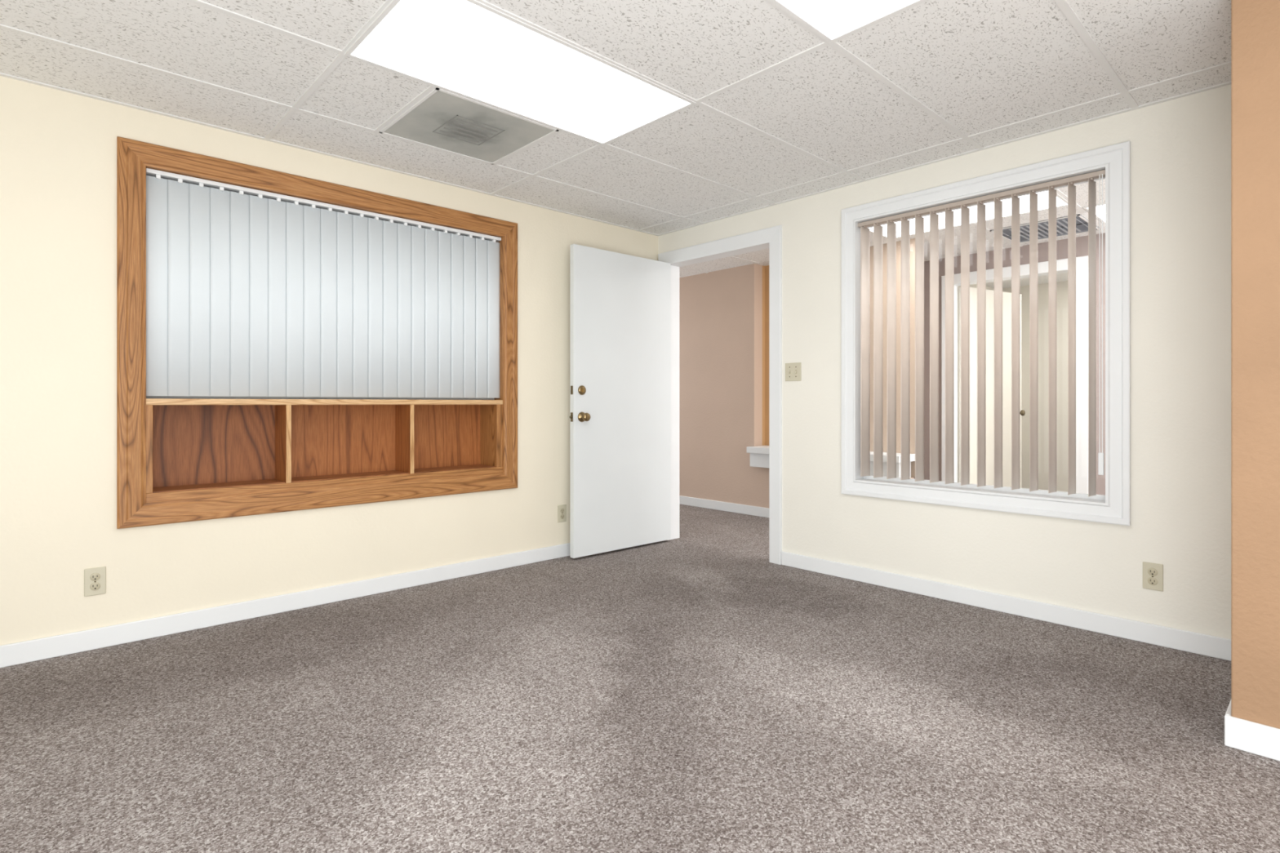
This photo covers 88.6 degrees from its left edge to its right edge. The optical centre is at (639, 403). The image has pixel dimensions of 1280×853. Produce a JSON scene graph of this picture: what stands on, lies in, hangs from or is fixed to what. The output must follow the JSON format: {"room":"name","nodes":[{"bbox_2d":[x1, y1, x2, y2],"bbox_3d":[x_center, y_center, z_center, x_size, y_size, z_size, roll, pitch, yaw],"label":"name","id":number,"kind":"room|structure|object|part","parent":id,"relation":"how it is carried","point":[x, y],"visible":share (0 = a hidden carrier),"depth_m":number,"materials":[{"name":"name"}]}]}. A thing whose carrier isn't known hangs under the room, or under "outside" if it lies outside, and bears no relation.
{"room":"empty office room","nodes":[
{"label":"empty office room","id":0,"kind":"room"},
{"bbox_2d":[0,75,657,645],"bbox_3d":[-1.688,-0.125,3.345,5.120,2.290,0.120,0,0,-43],"label":"wall","id":1,"kind":"structure","parent":0,"point":[58,148],"depth_m":2.77,"materials":[{"name":"beige paint"}]},
{"bbox_2d":[84,566,106,596],"bbox_3d":[-2.261,0.740,2.723,0.070,0.114,0.009,0,0,-43],"label":"wall outlet","id":2,"kind":"object","parent":1,"relation":"attached to","point":[95,579],"visible":1,"depth_m":2.72,"materials":[{"name":"plastic"}]},
{"bbox_2d":[89,573,100,581],"bbox_3d":[-2.260,0.721,2.721,0.033,0.033,0.004,0,0,-43],"label":"receptacle","id":3,"kind":"object","parent":2,"relation":"attached to","point":[93,576],"depth_m":2.72,"materials":[{"name":"beige plastic"}]},
{"bbox_2d":[89,582,100,590],"bbox_3d":[-2.260,0.759,2.721,0.033,0.033,0.004,0,0,-43],"label":"receptacle","id":4,"kind":"object","parent":2,"relation":"attached to","point":[93,585],"depth_m":2.72,"materials":[{"name":"beige plastic"}]},
{"bbox_2d":[0,542,569,667],"bbox_3d":[-1.691,0.978,3.251,4.986,0.085,0.014,0,0,-43],"label":"baseboard","id":5,"kind":"structure","parent":1,"relation":"attached to","point":[26,651],"depth_m":3.09,"materials":[{"name":"white wood"}]},
{"bbox_2d":[116,136,517,528],"bbox_3d":[-1.527,-0.297,3.480,1.965,1.655,0.142,0,0,-43],"label":"window frame","id":6,"kind":"structure","parent":1,"relation":"attached to","point":[134,157],"depth_m":3.03,"materials":[{"name":"brown wood"}]},
{"bbox_2d":[146,173,502,502],"bbox_3d":[-1.566,-0.295,3.520,1.773,1.460,0.216,0,0,-43],"label":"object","id":7,"kind":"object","parent":1,"relation":"in","point":[197,439],"depth_m":3.21,"materials":[{"name":"brown wood"}]},
{"bbox_3d":[-2.066,0.205,3.193,0.540,0.430,0.012,0,0,-43],"label":"panel","id":8,"kind":"part","parent":7,"relation":"part of","materials":[{"name":"brown wood"}]},
{"bbox_2d":[146,168,501,398],"bbox_3d":[-1.514,-0.528,3.468,1.766,0.992,0.038,0,0,-43],"label":"vertical blind","id":9,"kind":"object","parent":7,"relation":"attached to","point":[247,295],"visible":0.97,"depth_m":3.31,"materials":[{"name":"white plastic"}]},
{"bbox_2d":[152,464,495,493],"bbox_3d":[-1.572,0.390,3.515,1.702,0.004,0.190,0,0,-43],"label":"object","id":10,"kind":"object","parent":7,"relation":"on","point":[197,486],"depth_m":3.37,"materials":[{"name":"brown wood"}]},
{"bbox_2d":[275,404,413,483],"bbox_3d":[-1.566,0.200,3.511,0.648,0.384,0.205,0,0,-43],"label":"divider","id":11,"kind":"object","parent":10,"relation":"on","point":[402,411],"depth_m":3.64,"materials":[{"name":"brown wood"}]},
{"bbox_3d":[-1.497,0.200,3.437,0.648,0.384,0.003,0,0,-43],"label":"divider edges","id":12,"kind":"part","parent":11,"relation":"part of","materials":[{"name":"brown wood"}]},
{"bbox_3d":[-1.561,0.413,3.517,1.770,0.043,0.202,0,0,-43],"label":"shelf rail","id":13,"kind":"part","parent":7,"relation":"part of","materials":[{"name":"brown wood"}]},
{"bbox_3d":[-1.562,0.200,3.516,1.773,0.384,0.202,0,0,-43],"label":"side stiles","id":14,"kind":"part","parent":7,"relation":"part of","materials":[{"name":"brown wood"}]},
{"bbox_2d":[146,398,502,404],"bbox_3d":[-1.562,-0.006,3.515,1.773,0.028,0.204,0,0,-43],"label":"shelf","id":15,"kind":"object","parent":7,"relation":"attached to","point":[148,401],"depth_m":3.34,"materials":[{"name":"brown wood"}]},
{"bbox_2d":[291,404,479,477],"bbox_3d":[-1.427,0.205,3.788,1.205,0.430,0.012,0,0,-43],"label":"panel","id":16,"kind":"object","parent":7,"relation":"attached to","point":[326,439],"visible":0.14,"depth_m":3.70,"materials":[{"name":"brown wood"}]},
{"bbox_2d":[557,504,566,522],"bbox_3d":[-0.516,0.732,4.350,0.070,0.114,0.009,0,0,-43],"label":"wall outlet","id":17,"kind":"object","parent":1,"relation":"attached to","point":[562,509],"visible":1,"depth_m":4.34,"materials":[{"name":"plastic"}]},
{"bbox_2d":[0,0,1231,288],"bbox_3d":[0.819,-1.320,4.234,10.000,0.100,8.400,0,0,-43],"label":"ceiling","id":18,"kind":"structure","parent":0,"point":[980,65],"depth_m":2.57,"materials":[{"name":"tile"}]},
{"bbox_2d":[378,87,559,164],"bbox_3d":[-0.796,-1.266,3.049,0.600,0.008,0.590,0,0,-43],"label":"ceiling vent","id":19,"kind":"object","parent":18,"relation":"in","point":[443,120],"depth_m":3.02,"materials":[{"name":"grey metal"}]},
{"bbox_2d":[344,0,696,145],"bbox_3d":[-0.417,-1.266,2.569,1.220,0.008,0.610,0,0,-43],"label":"ceiling light","id":20,"kind":"object","parent":18,"relation":"in","point":[471,49],"depth_m":2.47,"materials":[{"name":"white plastic"}]},
{"bbox_2d":[0,0,1231,235],"bbox_3d":[0.082,-1.267,1.359,5.000,0.005,5.200,0,0,-43],"label":"grid","id":21,"kind":"object","parent":18,"relation":"attached to","point":[1064,6],"depth_m":2.77,"materials":[{"name":"white metal"}]},
{"bbox_2d":[768,0,925,43],"bbox_3d":[0.432,-1.266,1.658,1.220,0.008,0.620,0,0,-43],"label":"ceiling light","id":22,"kind":"object","parent":18,"relation":"in","point":[833,20],"depth_m":2.12,"materials":[{"name":"white plastic"}]},
{"bbox_2d":[0,504,1279,852],"bbox_3d":[0.819,1.070,4.234,10.000,0.100,8.400,0,0,-43],"label":"floor","id":23,"kind":"structure","parent":0,"point":[695,691],"depth_m":2.05,"materials":[{"name":"carpet"}]},
{"bbox_2d":[679,263,913,508],"bbox_3d":[0.513,-0.125,6.615,0.120,2.290,4.500,0,0,-43],"label":"wall","id":24,"kind":"structure","parent":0,"point":[721,311],"depth_m":6.24,"materials":[{"name":"paint"}]},
{"bbox_2d":[762,238,915,477],"bbox_3d":[1.639,-0.125,5.614,0.160,2.290,1.500,0,0,-43],"label":"wall","id":25,"kind":"structure","parent":0,"point":[765,268],"depth_m":5.22,"materials":[{"name":"beige paint"}]},
{"bbox_2d":[679,188,1105,273],"bbox_3d":[1.563,-1.268,5.270,2.260,0.005,7.500,0,0,-43],"label":"ceiling","id":26,"kind":"structure","parent":0,"point":[1060,193],"depth_m":4.74,"materials":[{"name":"white"}]},
{"bbox_2d":[657,84,1231,639],"bbox_3d":[1.954,-0.125,3.105,0.120,2.290,5.200,0,0,-43],"label":"wall","id":27,"kind":"structure","parent":0,"point":[1180,148],"depth_m":2.83,"materials":[{"name":"beige paint"}]},
{"bbox_2d":[569,244,671,558],"bbox_3d":[-0.092,-0.014,4.530,0.884,2.036,0.106,0,0,-42],"label":"leaf","id":28,"kind":"object","parent":27,"relation":"attached to","point":[620,304],"depth_m":4.50,"materials":[{"name":"white wood"}]},
{"bbox_2d":[570,386,573,422],"bbox_3d":[-0.442,0.004,4.258,0.002,0.233,0.024,0,0,-42],"label":"latch plates","id":29,"kind":"object","parent":28,"relation":"attached to","point":[571,387],"visible":1,"depth_m":4.26,"materials":[{"name":"metal"}]},
{"bbox_2d":[577,385,586,395],"bbox_3d":[-0.372,-0.085,4.277,0.062,0.062,0.026,0,0,-42],"label":"deadbolt","id":30,"kind":"object","parent":28,"relation":"attached to","point":[581,389],"visible":1,"depth_m":4.27,"materials":[{"name":"gold metal"}]},
{"bbox_3d":[-0.358,0.090,4.263,0.066,0.066,0.066,0,0,-42],"label":"knob","id":31,"kind":"part","parent":28,"relation":"part of","materials":[{"name":"gold metal"}]},
{"bbox_2d":[657,225,782,564],"bbox_3d":[0.561,-0.052,4.586,0.138,2.145,1.101,0,0,-43],"label":"trim","id":32,"kind":"structure","parent":27,"relation":"attached to","point":[771,237],"depth_m":4.21,"materials":[{"name":"white wood"}]},
{"bbox_2d":[785,362,800,381],"bbox_3d":[0.950,-0.195,4.083,0.016,0.114,0.116,0,0,-43],"label":"light switch","id":33,"kind":"object","parent":27,"relation":"attached to","point":[793,371],"visible":1,"depth_m":4.08,"materials":[{"name":"plastic"}]},
{"bbox_2d":[863,177,1105,500],"bbox_3d":[1.725,-0.301,3.403,0.030,1.489,1.201,0,0,-43],"label":"window","id":34,"kind":"structure","parent":27,"relation":"in","point":[1083,495],"depth_m":3.30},
{"bbox_2d":[857,169,1105,497],"bbox_3d":[1.676,-0.309,3.360,0.089,1.458,1.193,0,0,-43],"label":"vertical blind","id":35,"kind":"object","parent":34,"relation":"attached to","point":[1051,185],"visible":0.99,"depth_m":3.35,"materials":[{"name":"beige plastic"}]},
{"bbox_3d":[2.053,-0.400,2.922,0.003,1.240,0.013,0,0,-43],"label":"pull cord","id":36,"kind":"part","parent":35,"relation":"part of","materials":[{"name":"white plastic"}]},
{"bbox_2d":[840,140,1130,525],"bbox_3d":[1.691,-0.301,3.371,0.142,1.658,1.371,0,0,-43],"label":"window frame","id":37,"kind":"structure","parent":27,"relation":"attached to","point":[1115,159],"depth_m":3.08,"materials":[{"name":"white wood"}]},
{"bbox_2d":[781,551,1279,761],"bbox_3d":[1.969,0.975,2.353,0.884,0.090,4.081,0,0,-43],"label":"baseboard","id":38,"kind":"structure","parent":27,"relation":"attached to","point":[1218,647],"depth_m":2.96,"materials":[{"name":"white wood"}]},
{"bbox_2d":[1142,561,1163,591],"bbox_3d":[2.171,0.734,2.778,0.009,0.114,0.070,0,0,-43],"label":"wall outlet","id":39,"kind":"object","parent":27,"relation":"attached to","point":[1153,573],"visible":1,"depth_m":2.77,"materials":[{"name":"plastic"}]},
{"bbox_2d":[1147,568,1157,576],"bbox_3d":[2.170,0.715,2.776,0.004,0.033,0.033,0,0,-43],"label":"receptacle","id":40,"kind":"object","parent":39,"relation":"attached to","point":[1151,571],"depth_m":2.77,"materials":[{"name":"beige plastic"}]},
{"bbox_2d":[1147,577,1157,585],"bbox_3d":[2.170,0.753,2.776,0.004,0.033,0.033,0,0,-43],"label":"receptacle","id":41,"kind":"object","parent":39,"relation":"attached to","point":[1151,580],"depth_m":2.77,"materials":[{"name":"beige plastic"}]},
{"bbox_2d":[869,191,1067,238],"bbox_3d":[2.109,-1.266,4.398,0.610,0.008,1.200,0,0,-43],"label":"ceiling light","id":42,"kind":"object","parent":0,"point":[1042,196],"depth_m":4.33,"materials":[{"name":"white plastic"}]},
{"bbox_2d":[911,232,1105,495],"bbox_3d":[3.559,-0.125,4.875,0.120,2.290,4.400,0,0,-43],"label":"wall","id":43,"kind":"structure","parent":0,"point":[1082,242],"depth_m":5.39,"materials":[{"name":"beige paint"}]},
{"bbox_2d":[959,286,1025,488],"bbox_3d":[3.215,-0.010,5.946,0.870,2.030,0.107,0,0,-29],"label":"leaf","id":44,"kind":"object","parent":43,"relation":"attached to","point":[1006,296],"depth_m":5.94,"materials":[{"name":"white wood"}]},
{"bbox_3d":[3.544,0.090,6.105,0.060,0.060,0.066,0,0,-29],"label":"knob","id":45,"kind":"part","parent":44,"relation":"part of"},
{"bbox_2d":[941,255,1088,493],"bbox_3d":[3.061,-0.048,5.395,0.138,2.135,1.090,0,0,-43],"label":"trim","id":46,"kind":"structure","parent":43,"relation":"attached to","point":[1082,262],"depth_m":5.01,"materials":[{"name":"white wood"}]},
{"bbox_2d":[957,280,1067,492],"bbox_3d":[4.061,-0.125,5.890,2.000,2.290,4.000,0,0,-43],"label":"wall","id":47,"kind":"structure","parent":0,"point":[1061,286],"depth_m":6.95,"materials":[{"name":"beige paint"}]},
{"bbox_2d":[990,213,1099,243],"bbox_3d":[2.962,-1.266,4.796,0.560,0.008,0.560,0,0,-43],"label":"ceiling vent","id":48,"kind":"object","parent":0,"point":[1061,221],"depth_m":4.77,"materials":[{"name":"grey metal"}]},
{"bbox_2d":[1083,202,1105,224],"bbox_3d":[3.490,-1.266,4.010,0.600,0.008,1.190,0,0,-43],"label":"ceiling light","id":49,"kind":"object","parent":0,"point":[1086,208],"depth_m":4.31,"materials":[{"name":"white plastic"}]},
{"bbox_2d":[1231,0,1279,728],"bbox_3d":[2.721,-0.125,1.557,0.870,2.290,1.890,0,0,-43],"label":"wall","id":50,"kind":"structure","parent":0,"point":[1255,24],"depth_m":1.92,"materials":[{"name":"orange paint"}]},
{"bbox_3d":[1.529,-0.125,5.306,2.260,2.290,7.800,0,0,-43],"label":"wall","id":51,"kind":"structure","parent":0,"visible":0},
{"bbox_2d":[679,495,768,517],"bbox_3d":[0.498,0.978,6.533,0.014,0.085,4.400,0,0,-43],"label":"baseboard","id":52,"kind":"structure","parent":51,"relation":"attached to","point":[691,501],"depth_m":6.19,"materials":[{"name":"white wood"}]},
{"bbox_2d":[746,445,915,477],"bbox_3d":[1.536,0.480,5.459,0.278,0.180,1.410,0,0,-43],"label":"countertop","id":53,"kind":"structure","parent":51,"relation":"attached to","point":[759,455],"depth_m":5.75,"materials":[{"name":"white"}]}
]}

